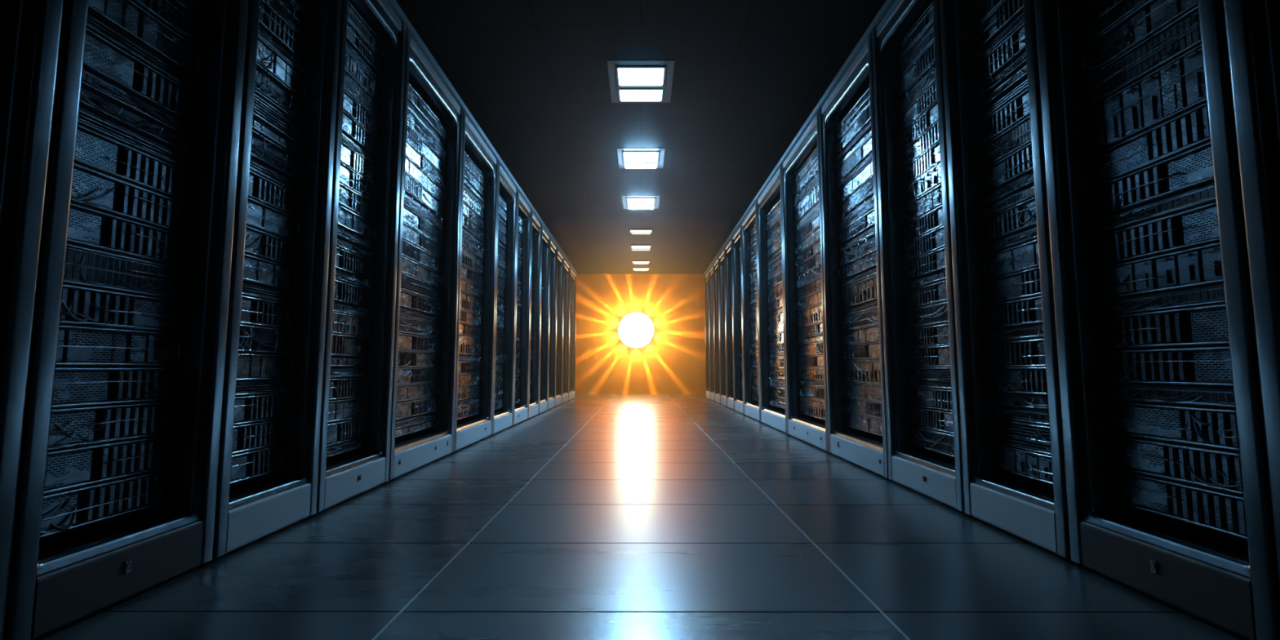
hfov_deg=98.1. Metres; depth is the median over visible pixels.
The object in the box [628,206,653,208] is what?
diffuser
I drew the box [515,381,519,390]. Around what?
server
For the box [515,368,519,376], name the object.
server
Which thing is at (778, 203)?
server
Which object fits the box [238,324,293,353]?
server
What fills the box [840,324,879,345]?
server
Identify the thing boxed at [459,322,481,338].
server
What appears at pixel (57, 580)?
rack
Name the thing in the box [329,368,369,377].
server
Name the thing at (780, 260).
switch
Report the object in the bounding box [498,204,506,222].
server
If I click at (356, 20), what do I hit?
server
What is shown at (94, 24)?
vent panel
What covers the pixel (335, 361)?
server
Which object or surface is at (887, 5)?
rail
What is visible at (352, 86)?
switch
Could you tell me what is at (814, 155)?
server
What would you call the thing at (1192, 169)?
server
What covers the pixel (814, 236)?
server
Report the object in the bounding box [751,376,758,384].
server
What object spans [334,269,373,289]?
server
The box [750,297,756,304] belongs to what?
server
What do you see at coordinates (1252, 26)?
rack
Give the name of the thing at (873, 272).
switch
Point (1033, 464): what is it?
server
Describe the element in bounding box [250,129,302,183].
cable manager
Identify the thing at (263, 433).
server
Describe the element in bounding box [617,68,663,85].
diffuser
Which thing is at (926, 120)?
server
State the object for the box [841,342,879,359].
server
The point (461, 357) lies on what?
server
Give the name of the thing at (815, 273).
server
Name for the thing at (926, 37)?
server
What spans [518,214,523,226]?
server
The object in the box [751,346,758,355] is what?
server
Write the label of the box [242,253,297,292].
server
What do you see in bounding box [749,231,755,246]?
server
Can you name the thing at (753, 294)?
switch
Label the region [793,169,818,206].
server
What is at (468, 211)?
server
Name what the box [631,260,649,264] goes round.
ceiling light
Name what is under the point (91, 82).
switch
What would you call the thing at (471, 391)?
server
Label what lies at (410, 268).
server
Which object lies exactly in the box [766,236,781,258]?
server
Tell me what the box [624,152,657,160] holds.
diffuser
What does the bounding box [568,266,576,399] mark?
rack
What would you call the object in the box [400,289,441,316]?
server
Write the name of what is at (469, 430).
rack
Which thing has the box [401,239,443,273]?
server
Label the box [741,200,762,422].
rack
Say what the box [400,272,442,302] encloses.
server
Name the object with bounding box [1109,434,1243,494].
server
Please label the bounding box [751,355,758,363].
server
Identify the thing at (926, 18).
server
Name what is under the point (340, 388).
server
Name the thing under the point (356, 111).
server
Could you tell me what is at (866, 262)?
server
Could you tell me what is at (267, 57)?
server
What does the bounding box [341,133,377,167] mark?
switch
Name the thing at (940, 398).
server
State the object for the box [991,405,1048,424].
switch
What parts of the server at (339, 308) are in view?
port panel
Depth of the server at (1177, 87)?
1.35 m
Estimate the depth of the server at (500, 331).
4.88 m
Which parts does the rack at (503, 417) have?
post, vent panel, mounting rail, post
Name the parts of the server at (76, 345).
handle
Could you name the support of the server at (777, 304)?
in the rack at (775, 417)
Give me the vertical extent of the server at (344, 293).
0.084 m
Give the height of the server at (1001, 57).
0.084 m
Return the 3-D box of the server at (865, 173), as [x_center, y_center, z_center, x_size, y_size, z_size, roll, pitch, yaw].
[1.520,-0.803,3.144,0.571,0.084,0.736,0,-5,0]
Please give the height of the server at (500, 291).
0.085 m
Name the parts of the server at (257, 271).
handle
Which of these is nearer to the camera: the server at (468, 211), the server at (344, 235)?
the server at (344, 235)
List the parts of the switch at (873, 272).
port panel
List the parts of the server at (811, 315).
blade, blade, blade, blade, blade, blade, blade, blade, blade, blade, blade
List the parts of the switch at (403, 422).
port panel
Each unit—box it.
[62,243,186,300]
[1083,4,1201,110]
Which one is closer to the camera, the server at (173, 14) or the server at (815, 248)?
the server at (173, 14)
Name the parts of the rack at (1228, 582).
post, mounting rail, post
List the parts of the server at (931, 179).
blade, blade, blade, blade, blade, blade, blade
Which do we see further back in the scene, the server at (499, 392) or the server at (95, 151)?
the server at (499, 392)
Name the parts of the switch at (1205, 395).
port panel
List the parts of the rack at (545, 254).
post, door frame, post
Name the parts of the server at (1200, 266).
blade, blade, blade, blade, blade, blade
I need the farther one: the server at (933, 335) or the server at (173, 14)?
the server at (933, 335)
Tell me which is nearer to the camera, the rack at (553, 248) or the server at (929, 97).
the server at (929, 97)
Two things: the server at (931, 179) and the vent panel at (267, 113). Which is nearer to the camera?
the vent panel at (267, 113)
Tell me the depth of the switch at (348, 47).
2.47 m
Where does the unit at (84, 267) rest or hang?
in the rack at (57, 580)
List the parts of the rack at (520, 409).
post, vent panel, vent panel, post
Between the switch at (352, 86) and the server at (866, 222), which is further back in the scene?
the server at (866, 222)
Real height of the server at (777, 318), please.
0.084 m
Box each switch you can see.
[80,68,195,142]
[288,0,310,20]
[326,436,366,457]
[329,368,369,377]
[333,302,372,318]
[336,237,373,261]
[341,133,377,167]
[343,69,381,121]
[346,41,382,85]
[395,411,437,428]
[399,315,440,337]
[457,396,479,407]
[462,227,484,248]
[495,362,503,372]
[497,240,506,250]
[497,296,505,303]
[498,216,506,226]
[516,310,520,319]
[750,288,756,300]
[751,383,758,392]
[765,204,780,222]
[768,257,782,271]
[768,352,783,358]
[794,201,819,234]
[798,379,824,386]
[839,226,875,253]
[840,266,876,288]
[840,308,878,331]
[904,302,948,328]
[909,426,954,456]
[975,64,1027,114]
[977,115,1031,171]
[981,185,1035,219]
[982,226,1037,255]
[987,324,1044,341]
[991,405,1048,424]
[1080,0,1148,48]
[1094,182,1216,235]
[1100,284,1225,316]
[1106,384,1235,407]
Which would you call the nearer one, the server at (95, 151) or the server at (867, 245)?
the server at (95, 151)
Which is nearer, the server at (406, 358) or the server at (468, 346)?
the server at (406, 358)
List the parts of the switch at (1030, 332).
port panel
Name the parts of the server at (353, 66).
blade, blade, blade, blade, blade, blade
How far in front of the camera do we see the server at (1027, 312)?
1.84 m
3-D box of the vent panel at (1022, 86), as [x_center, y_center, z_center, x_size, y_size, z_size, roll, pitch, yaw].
[1.519,-0.758,1.865,0.569,0.040,0.396,0,-5,0]
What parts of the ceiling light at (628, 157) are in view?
frame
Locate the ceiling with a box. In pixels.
[395,0,886,274]
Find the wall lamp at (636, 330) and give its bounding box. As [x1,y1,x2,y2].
[618,312,653,347]
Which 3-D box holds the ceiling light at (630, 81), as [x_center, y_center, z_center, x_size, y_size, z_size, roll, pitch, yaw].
[0.006,-1.605,3.803,0.430,0.043,0.560,0,-5,0]
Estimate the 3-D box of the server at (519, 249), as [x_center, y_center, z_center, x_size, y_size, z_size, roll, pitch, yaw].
[-1.505,-0.732,5.502,0.571,0.084,0.576,0,-5,0]
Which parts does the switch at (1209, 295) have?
port panel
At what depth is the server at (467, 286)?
4.08 m
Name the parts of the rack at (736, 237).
post, post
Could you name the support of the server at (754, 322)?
in the rack at (751, 407)
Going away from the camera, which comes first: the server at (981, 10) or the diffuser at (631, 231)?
the server at (981, 10)
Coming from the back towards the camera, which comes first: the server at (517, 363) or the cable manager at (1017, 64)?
the server at (517, 363)
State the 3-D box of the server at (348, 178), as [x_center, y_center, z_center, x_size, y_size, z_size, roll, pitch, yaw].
[-1.512,-0.602,2.379,0.569,0.084,0.476,0,-5,0]
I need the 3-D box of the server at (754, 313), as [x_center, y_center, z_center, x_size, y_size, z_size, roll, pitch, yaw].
[1.525,-0.073,5.896,0.571,0.086,0.766,0,-5,0]
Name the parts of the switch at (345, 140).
port panel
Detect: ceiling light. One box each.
[607,60,675,102]
[617,147,665,168]
[622,195,659,208]
[629,229,652,234]
[630,244,651,250]
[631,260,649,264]
[632,267,649,271]
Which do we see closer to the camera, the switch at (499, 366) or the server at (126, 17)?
the server at (126, 17)
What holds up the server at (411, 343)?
in the rack at (409, 452)
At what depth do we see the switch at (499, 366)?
4.87 m
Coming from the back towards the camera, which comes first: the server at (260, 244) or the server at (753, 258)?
the server at (753, 258)
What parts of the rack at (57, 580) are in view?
post, mounting rail, post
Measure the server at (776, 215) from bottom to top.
0.084 m
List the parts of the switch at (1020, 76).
port panel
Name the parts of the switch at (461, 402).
port panel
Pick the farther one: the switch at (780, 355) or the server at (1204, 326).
the switch at (780, 355)
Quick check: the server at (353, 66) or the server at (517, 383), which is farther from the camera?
the server at (517, 383)
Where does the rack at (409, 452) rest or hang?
on the floor
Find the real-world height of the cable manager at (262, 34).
0.040 m
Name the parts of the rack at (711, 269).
post, door frame, post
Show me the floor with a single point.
(586, 517)
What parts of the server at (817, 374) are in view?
blade, blade, blade, blade, blade, blade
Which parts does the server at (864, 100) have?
blade, blade, blade, blade, blade, blade, blade, blade, blade, blade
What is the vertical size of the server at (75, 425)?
0.084 m
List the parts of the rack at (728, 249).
post, post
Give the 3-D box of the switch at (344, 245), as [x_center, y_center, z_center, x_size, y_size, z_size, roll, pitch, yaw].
[-1.510,-0.314,2.354,0.571,0.040,0.476,0,-5,0]
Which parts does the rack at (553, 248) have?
post, door frame, post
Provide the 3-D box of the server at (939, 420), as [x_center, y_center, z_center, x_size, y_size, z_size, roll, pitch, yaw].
[1.520,0.420,2.315,0.567,0.084,0.516,0,-5,0]
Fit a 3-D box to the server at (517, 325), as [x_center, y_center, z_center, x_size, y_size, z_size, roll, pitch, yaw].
[-1.507,0.021,5.436,0.567,0.084,0.576,0,-5,0]
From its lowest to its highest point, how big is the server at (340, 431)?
0.084 m
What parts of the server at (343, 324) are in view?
blade, blade, blade, blade, blade, blade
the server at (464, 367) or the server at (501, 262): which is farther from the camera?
the server at (501, 262)
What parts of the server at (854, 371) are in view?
blade, blade, blade, blade, blade, blade, blade, blade, blade, blade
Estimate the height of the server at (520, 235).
0.084 m
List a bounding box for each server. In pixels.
[40,468,172,537]
[44,434,174,493]
[48,400,176,449]
[51,367,179,407]
[55,324,181,365]
[59,284,183,333]
[66,203,188,267]
[70,163,191,235]
[74,124,192,204]
[82,27,198,127]
[87,0,201,81]
[131,0,204,49]
[230,444,287,484]
[231,417,288,453]
[233,392,289,424]
[236,353,292,380]
[240,295,294,328]
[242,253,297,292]
[244,225,298,267]
[246,197,299,243]
[248,170,301,218]
[252,118,303,159]
[256,35,307,100]
[258,0,309,67]
[326,417,368,445]
[328,377,369,399]
[328,397,368,422]
[330,356,370,366]
[331,333,371,356]
[332,311,372,337]
[333,280,373,308]
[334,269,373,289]
[335,247,374,279]
[337,204,376,242]
[337,226,374,252]
[338,182,377,223]
[339,161,377,204]
[340,141,377,186]
[342,89,379,139]
[342,110,379,159]
[345,49,382,103]
[346,19,382,78]
[347,0,383,58]
[395,396,439,419]
[395,418,438,437]
[396,368,439,384]
[396,382,439,401]
[397,350,439,367]
[398,333,440,352]
[400,256,443,288]
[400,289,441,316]
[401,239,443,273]
[402,222,443,259]
[403,205,444,245]
[404,155,445,204]
[404,172,444,217]
[405,139,445,190]
[406,106,446,162]
[406,123,446,176]
[407,82,447,142]
[457,361,480,373]
[457,373,481,386]
[457,385,480,399]
[457,402,480,419]
[458,335,481,355]
[458,355,481,361]
[459,309,482,327]
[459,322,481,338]
[460,277,483,298]
[460,289,483,315]
[461,245,484,275]
[461,264,483,287]
[462,189,484,220]
[462,201,484,231]
[462,214,484,243]
[462,232,484,259]
[463,164,485,199]
[463,177,485,204]
[463,183,484,209]
[464,151,485,187]
[494,373,503,388]
[494,387,503,399]
[494,397,503,409]
[495,337,504,342]
[495,352,504,362]
[496,300,505,313]
[496,311,505,318]
[496,315,505,328]
[496,326,504,337]
[497,229,506,246]
[497,244,506,260]
[497,254,506,270]
[497,265,506,279]
[497,275,506,288]
[497,284,505,298]
[498,194,506,212]
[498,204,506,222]
[498,219,506,236]
[515,319,520,328]
[515,327,520,337]
[515,341,520,350]
[515,359,519,367]
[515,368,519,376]
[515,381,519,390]
[515,390,519,399]
[516,283,521,297]
[517,231,522,243]
[517,244,522,256]
[517,257,522,268]
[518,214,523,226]
[518,222,523,235]
[749,224,755,238]
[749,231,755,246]
[749,244,755,257]
[749,252,755,265]
[749,259,756,273]
[749,271,756,284]
[750,280,756,292]
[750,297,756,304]
[750,309,757,319]
[750,325,757,336]
[751,317,757,328]
[751,334,757,347]
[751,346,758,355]
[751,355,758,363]
[751,368,758,376]
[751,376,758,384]
[751,391,759,401]
[765,199,780,217]
[766,207,780,231]
[766,226,781,248]
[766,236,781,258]
[767,253,782,267]
[767,262,782,280]
[767,271,782,289]
[767,296,782,312]
[768,281,782,302]
[768,311,782,326]
[768,322,783,335]
[768,332,783,344]
[768,342,783,353]
[768,357,784,367]
[768,368,784,377]
[768,377,784,387]
[769,400,785,408]
[770,386,784,398]
[793,147,817,185]
[793,157,817,195]
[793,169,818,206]
[794,182,818,222]
[794,213,819,244]
[794,226,820,255]
[795,239,820,266]
[795,251,820,277]
[795,264,821,288]
[795,290,822,311]
[796,276,821,299]
[796,302,822,328]
[796,322,822,339]
[796,335,822,344]
[797,342,823,355]
[797,355,823,367]
[797,368,823,380]
[798,385,824,399]
[799,396,825,420]
[835,88,870,142]
[835,103,871,156]
[835,129,871,168]
[836,135,871,183]
[836,151,872,190]
[836,159,872,204]
[837,191,874,231]
[838,208,875,246]
[838,232,875,266]
[839,248,876,281]
[840,275,877,309]
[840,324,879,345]
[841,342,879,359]
[842,359,880,383]
[842,382,881,401]
[843,396,882,418]
[843,411,882,435]
[893,1,933,64]
[895,40,935,99]
[897,80,937,134]
[897,101,938,152]
[898,120,939,170]
[898,141,940,189]
[899,163,941,207]
[900,183,942,226]
[901,204,943,244]
[902,226,944,262]
[902,247,945,281]
[903,270,946,291]
[903,280,946,310]
[905,324,949,347]
[906,345,950,366]
[907,386,952,411]
[908,406,953,433]
[969,0,1004,32]
[970,0,1023,57]
[973,22,1026,91]
[976,88,1030,147]
[978,142,1033,195]
[981,197,1036,244]
[982,239,1039,279]
[984,266,1040,304]
[986,295,1043,328]
[987,338,1045,366]
[989,367,1047,395]
[991,392,1048,409]
[991,417,1051,454]
[993,443,1053,484]
[1078,0,1129,35]
[1080,0,1198,79]
[1085,44,1207,156]
[1088,102,1210,187]
[1091,141,1214,219]
[1094,201,1219,267]
[1097,242,1223,300]
[1100,303,1229,349]
[1102,346,1233,386]
[1106,400,1239,450]
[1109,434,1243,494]
[1111,468,1247,538]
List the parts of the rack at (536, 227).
post, door frame, post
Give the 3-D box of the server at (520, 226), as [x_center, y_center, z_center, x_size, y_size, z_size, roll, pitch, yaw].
[-1.505,-0.954,5.521,0.571,0.084,0.576,0,-5,0]
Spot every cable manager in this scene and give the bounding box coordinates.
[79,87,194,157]
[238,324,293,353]
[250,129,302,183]
[254,62,306,124]
[257,26,307,77]
[264,0,310,42]
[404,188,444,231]
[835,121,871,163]
[896,60,936,116]
[974,51,1026,102]
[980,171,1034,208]
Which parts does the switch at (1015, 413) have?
port panel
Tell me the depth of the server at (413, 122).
3.19 m
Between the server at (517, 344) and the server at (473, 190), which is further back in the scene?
the server at (517, 344)
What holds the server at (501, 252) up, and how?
in the rack at (503, 417)
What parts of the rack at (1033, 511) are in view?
post, mounting rail, post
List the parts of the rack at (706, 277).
post, door frame, post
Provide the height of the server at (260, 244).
0.084 m
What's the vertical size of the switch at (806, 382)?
0.040 m
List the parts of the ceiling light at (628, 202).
frame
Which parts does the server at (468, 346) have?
blade, blade, blade, blade, blade, blade, blade, blade, blade, blade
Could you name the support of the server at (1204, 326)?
in the rack at (1228, 582)
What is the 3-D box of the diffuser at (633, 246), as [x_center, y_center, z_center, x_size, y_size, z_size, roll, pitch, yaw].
[0.015,-1.166,8.866,0.300,0.040,0.104,0,-5,0]
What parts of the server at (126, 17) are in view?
handle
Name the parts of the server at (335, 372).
port panel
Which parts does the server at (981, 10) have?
blade, blade, blade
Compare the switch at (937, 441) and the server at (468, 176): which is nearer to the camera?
the switch at (937, 441)
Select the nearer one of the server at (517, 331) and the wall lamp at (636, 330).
the server at (517, 331)
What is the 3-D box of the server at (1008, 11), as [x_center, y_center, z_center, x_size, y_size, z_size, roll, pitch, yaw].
[1.520,-1.046,1.890,0.567,0.084,0.396,0,-5,0]
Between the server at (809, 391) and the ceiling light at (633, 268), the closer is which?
the server at (809, 391)
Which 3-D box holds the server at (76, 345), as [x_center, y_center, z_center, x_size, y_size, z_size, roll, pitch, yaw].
[-1.512,0.064,1.304,0.571,0.085,0.401,0,-5,0]
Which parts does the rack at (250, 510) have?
post, mounting rail, vent panel, post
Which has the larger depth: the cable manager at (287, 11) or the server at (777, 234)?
the server at (777, 234)
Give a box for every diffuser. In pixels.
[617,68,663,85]
[619,89,662,101]
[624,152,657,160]
[625,163,657,168]
[627,198,653,204]
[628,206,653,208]
[630,230,651,232]
[631,245,650,248]
[632,261,648,263]
[633,268,648,270]
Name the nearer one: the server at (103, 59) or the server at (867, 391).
the server at (103, 59)
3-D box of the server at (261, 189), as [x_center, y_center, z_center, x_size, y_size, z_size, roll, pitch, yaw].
[-1.512,-0.426,1.836,0.569,0.084,0.386,0,-5,0]
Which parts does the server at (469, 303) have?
blade, blade, blade, blade, blade, blade, blade, blade, blade, blade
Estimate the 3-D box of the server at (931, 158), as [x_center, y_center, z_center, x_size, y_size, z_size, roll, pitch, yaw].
[1.520,-0.689,2.411,0.568,0.085,0.516,0,-5,0]
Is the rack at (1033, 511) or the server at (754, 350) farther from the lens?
the server at (754, 350)
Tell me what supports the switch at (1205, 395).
in the rack at (1228, 582)
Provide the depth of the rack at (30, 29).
1.04 m
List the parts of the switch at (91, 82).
port panel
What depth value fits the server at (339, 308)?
2.38 m
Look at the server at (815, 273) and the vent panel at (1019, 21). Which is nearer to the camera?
the vent panel at (1019, 21)
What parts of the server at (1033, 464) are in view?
blade, blade, blade, blade, blade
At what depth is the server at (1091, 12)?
1.52 m
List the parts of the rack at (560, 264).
post, door frame, post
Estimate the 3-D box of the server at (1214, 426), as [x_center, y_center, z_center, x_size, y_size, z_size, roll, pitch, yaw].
[1.518,0.241,1.281,0.568,0.084,0.406,0,-5,0]
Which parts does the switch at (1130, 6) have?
port panel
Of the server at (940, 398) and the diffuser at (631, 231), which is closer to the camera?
the server at (940, 398)
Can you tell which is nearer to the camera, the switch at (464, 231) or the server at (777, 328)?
the switch at (464, 231)
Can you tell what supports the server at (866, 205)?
in the rack at (868, 451)
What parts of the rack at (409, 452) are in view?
post, vent panel, mounting rail, post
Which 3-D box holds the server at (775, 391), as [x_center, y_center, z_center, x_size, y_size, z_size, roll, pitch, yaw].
[1.525,0.645,4.905,0.567,0.086,0.896,0,-5,0]
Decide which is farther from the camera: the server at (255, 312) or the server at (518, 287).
the server at (518, 287)
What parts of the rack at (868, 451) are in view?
post, mounting rail, post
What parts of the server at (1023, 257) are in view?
handle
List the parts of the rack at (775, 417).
post, mounting rail, vent panel, vent panel, vent panel, vent panel, post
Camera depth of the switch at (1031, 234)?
1.86 m
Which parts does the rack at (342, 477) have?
post, mounting rail, post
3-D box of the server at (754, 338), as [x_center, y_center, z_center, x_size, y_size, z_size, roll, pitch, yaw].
[1.526,0.216,5.871,0.568,0.128,0.766,0,-5,0]
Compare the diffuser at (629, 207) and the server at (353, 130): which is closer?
the server at (353, 130)
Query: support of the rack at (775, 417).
on the floor
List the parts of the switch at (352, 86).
port panel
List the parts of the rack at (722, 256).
post, door frame, post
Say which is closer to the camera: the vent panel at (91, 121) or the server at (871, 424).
the vent panel at (91, 121)
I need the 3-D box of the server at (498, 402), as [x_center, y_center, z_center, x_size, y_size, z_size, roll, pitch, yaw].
[-1.499,0.715,4.683,0.586,0.085,0.616,0,-5,0]
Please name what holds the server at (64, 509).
in the rack at (57, 580)
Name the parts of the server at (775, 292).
blade, blade, blade, blade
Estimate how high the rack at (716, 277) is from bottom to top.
2.200 m
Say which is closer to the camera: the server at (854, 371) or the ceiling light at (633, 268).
the server at (854, 371)
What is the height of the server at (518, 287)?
0.129 m
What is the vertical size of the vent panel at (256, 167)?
0.040 m
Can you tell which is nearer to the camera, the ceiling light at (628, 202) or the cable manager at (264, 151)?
the cable manager at (264, 151)
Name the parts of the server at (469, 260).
blade, blade, blade, blade, blade, blade, blade, blade, blade, blade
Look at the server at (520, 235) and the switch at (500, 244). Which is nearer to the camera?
the switch at (500, 244)
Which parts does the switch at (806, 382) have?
port panel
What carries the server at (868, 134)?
in the rack at (868, 451)
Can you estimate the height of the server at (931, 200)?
0.084 m
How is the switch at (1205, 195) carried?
in the rack at (1228, 582)
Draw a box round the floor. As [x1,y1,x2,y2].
[35,394,1245,639]
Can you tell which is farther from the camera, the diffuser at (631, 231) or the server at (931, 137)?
the diffuser at (631, 231)
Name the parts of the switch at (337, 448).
port panel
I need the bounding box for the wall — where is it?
[574,274,706,394]
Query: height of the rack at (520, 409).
2.200 m
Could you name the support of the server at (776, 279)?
in the rack at (775, 417)
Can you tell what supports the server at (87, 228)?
in the rack at (57, 580)
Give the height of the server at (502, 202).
0.084 m
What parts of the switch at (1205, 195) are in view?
port panel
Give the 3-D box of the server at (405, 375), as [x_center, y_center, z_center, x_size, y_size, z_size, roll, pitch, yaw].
[-1.510,0.303,3.028,0.569,0.084,0.786,0,-5,0]
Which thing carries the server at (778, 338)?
in the rack at (775, 417)
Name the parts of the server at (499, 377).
blade, blade, blade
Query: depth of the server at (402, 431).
3.06 m
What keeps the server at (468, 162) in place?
in the rack at (469, 430)
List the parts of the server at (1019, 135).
port panel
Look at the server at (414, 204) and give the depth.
3.16 m
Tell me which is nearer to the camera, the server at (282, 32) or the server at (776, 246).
the server at (282, 32)
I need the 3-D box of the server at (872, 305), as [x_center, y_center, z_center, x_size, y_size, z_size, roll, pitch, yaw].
[1.523,-0.071,3.080,0.564,0.040,0.736,0,-5,0]
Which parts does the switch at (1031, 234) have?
port panel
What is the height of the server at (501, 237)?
0.086 m
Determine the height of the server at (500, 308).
0.084 m
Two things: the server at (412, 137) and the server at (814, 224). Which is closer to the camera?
the server at (412, 137)
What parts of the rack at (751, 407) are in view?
post, door frame, vent panel, post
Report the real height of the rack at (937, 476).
2.200 m
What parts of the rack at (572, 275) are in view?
post, post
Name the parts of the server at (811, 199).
blade, blade, blade, blade, blade, blade, blade, blade, blade, blade, blade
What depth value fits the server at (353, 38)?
2.49 m
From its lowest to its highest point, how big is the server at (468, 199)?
0.085 m
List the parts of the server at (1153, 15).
handle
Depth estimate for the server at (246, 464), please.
1.79 m
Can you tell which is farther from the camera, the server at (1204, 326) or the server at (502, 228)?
the server at (502, 228)
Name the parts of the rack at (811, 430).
post, mounting rail, post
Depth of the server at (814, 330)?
4.06 m
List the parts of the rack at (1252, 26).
door frame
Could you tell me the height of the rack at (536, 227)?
2.200 m
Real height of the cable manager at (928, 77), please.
0.085 m
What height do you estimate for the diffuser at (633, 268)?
0.040 m
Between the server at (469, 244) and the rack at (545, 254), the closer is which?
the server at (469, 244)
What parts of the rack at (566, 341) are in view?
post, door frame, post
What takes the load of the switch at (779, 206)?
in the rack at (775, 417)
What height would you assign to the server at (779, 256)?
0.040 m
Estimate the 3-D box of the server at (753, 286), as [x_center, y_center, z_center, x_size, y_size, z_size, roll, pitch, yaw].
[1.527,-0.383,5.923,0.566,0.085,0.766,0,-5,0]
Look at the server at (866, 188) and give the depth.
3.20 m
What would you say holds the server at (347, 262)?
in the rack at (342, 477)
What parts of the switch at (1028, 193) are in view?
port panel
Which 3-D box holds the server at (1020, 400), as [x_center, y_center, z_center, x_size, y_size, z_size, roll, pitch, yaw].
[1.510,0.262,1.776,0.586,0.040,0.396,0,-5,0]
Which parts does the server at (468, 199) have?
blade, blade, blade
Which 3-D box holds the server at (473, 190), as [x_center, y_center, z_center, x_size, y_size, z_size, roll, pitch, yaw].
[-1.508,-0.972,4.027,0.570,0.040,0.796,0,-5,0]
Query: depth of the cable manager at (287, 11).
1.98 m
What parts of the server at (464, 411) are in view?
blade, blade, blade, blade, blade, blade, blade, blade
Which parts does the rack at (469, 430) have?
post, mounting rail, post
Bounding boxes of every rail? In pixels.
[386,0,577,274]
[704,0,895,275]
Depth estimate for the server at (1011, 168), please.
1.88 m
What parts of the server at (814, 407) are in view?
blade, blade, blade, blade, blade, blade, blade, blade, blade, blade, blade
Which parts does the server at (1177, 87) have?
blade, blade, blade, blade, blade, blade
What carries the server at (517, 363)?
in the rack at (520, 409)
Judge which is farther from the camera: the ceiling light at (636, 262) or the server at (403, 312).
the ceiling light at (636, 262)
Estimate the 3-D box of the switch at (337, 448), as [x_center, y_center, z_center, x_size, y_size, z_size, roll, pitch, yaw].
[-1.511,0.529,2.280,0.570,0.040,0.476,0,-5,0]
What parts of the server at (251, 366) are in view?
handle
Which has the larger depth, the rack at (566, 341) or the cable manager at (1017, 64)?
the rack at (566, 341)
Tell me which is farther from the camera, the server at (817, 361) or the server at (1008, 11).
the server at (817, 361)
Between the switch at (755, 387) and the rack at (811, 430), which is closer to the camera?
the rack at (811, 430)
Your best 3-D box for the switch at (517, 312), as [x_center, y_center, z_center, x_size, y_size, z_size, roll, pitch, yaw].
[-1.506,-0.068,5.444,0.570,0.085,0.576,0,-5,0]
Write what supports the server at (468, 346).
in the rack at (469, 430)
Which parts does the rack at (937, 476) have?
post, mounting rail, post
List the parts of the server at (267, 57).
handle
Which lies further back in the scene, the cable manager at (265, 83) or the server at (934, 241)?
the server at (934, 241)
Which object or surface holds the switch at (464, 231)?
in the rack at (469, 430)
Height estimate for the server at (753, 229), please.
0.074 m
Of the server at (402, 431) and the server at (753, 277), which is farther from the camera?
the server at (753, 277)
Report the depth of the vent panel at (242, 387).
1.82 m
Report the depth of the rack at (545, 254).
6.91 m
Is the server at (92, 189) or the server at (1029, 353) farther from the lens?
the server at (1029, 353)
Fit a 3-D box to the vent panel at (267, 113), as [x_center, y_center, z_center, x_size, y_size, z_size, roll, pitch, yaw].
[-1.511,-0.692,1.859,0.571,0.084,0.386,0,-5,0]
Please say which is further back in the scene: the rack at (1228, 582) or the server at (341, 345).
the server at (341, 345)
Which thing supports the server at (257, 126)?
in the rack at (250, 510)
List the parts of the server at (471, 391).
blade, blade, blade, blade, blade, blade, blade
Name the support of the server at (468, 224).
in the rack at (469, 430)
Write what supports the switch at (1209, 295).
in the rack at (1228, 582)
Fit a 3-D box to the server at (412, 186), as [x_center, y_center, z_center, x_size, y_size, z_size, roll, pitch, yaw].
[-1.511,-0.716,3.116,0.567,0.086,0.786,0,-5,0]
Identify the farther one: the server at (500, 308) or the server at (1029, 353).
the server at (500, 308)
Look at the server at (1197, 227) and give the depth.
1.32 m
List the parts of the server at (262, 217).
handle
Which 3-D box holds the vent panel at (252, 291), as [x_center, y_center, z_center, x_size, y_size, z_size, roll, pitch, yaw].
[-1.515,-0.093,1.808,0.564,0.040,0.386,0,-5,0]
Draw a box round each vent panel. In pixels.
[77,106,193,173]
[86,11,198,95]
[235,380,290,395]
[241,282,294,304]
[249,158,301,195]
[253,88,304,148]
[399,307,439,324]
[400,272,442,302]
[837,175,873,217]
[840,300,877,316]
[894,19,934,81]
[907,367,951,388]
[973,12,1023,66]
[976,77,1027,124]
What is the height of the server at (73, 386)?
0.085 m
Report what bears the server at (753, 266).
in the rack at (751, 407)
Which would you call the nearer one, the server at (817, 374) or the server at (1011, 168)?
the server at (1011, 168)
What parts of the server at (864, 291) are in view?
blade, blade, blade, blade, blade, blade, blade, blade, blade, blade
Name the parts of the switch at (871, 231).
port panel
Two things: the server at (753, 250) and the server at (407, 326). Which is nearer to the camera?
the server at (407, 326)
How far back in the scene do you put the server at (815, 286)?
4.08 m
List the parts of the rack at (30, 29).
door frame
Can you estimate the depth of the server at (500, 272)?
4.94 m
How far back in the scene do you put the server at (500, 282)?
4.91 m
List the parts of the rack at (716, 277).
post, post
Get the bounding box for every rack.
[0,0,63,639]
[2,0,248,639]
[212,0,341,559]
[315,0,406,514]
[386,27,463,482]
[452,110,498,453]
[489,161,517,435]
[511,189,531,426]
[526,209,542,419]
[537,224,550,414]
[546,236,557,410]
[554,248,564,407]
[561,257,570,404]
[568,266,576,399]
[704,271,710,399]
[708,262,715,401]
[713,257,719,403]
[718,246,726,406]
[724,238,733,409]
[731,222,743,413]
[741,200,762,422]
[755,164,787,434]
[781,110,830,453]
[818,33,890,479]
[871,0,967,514]
[939,0,1071,560]
[1034,0,1279,639]
[1223,0,1279,584]
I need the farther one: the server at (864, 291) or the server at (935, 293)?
the server at (864, 291)
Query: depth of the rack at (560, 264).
8.15 m

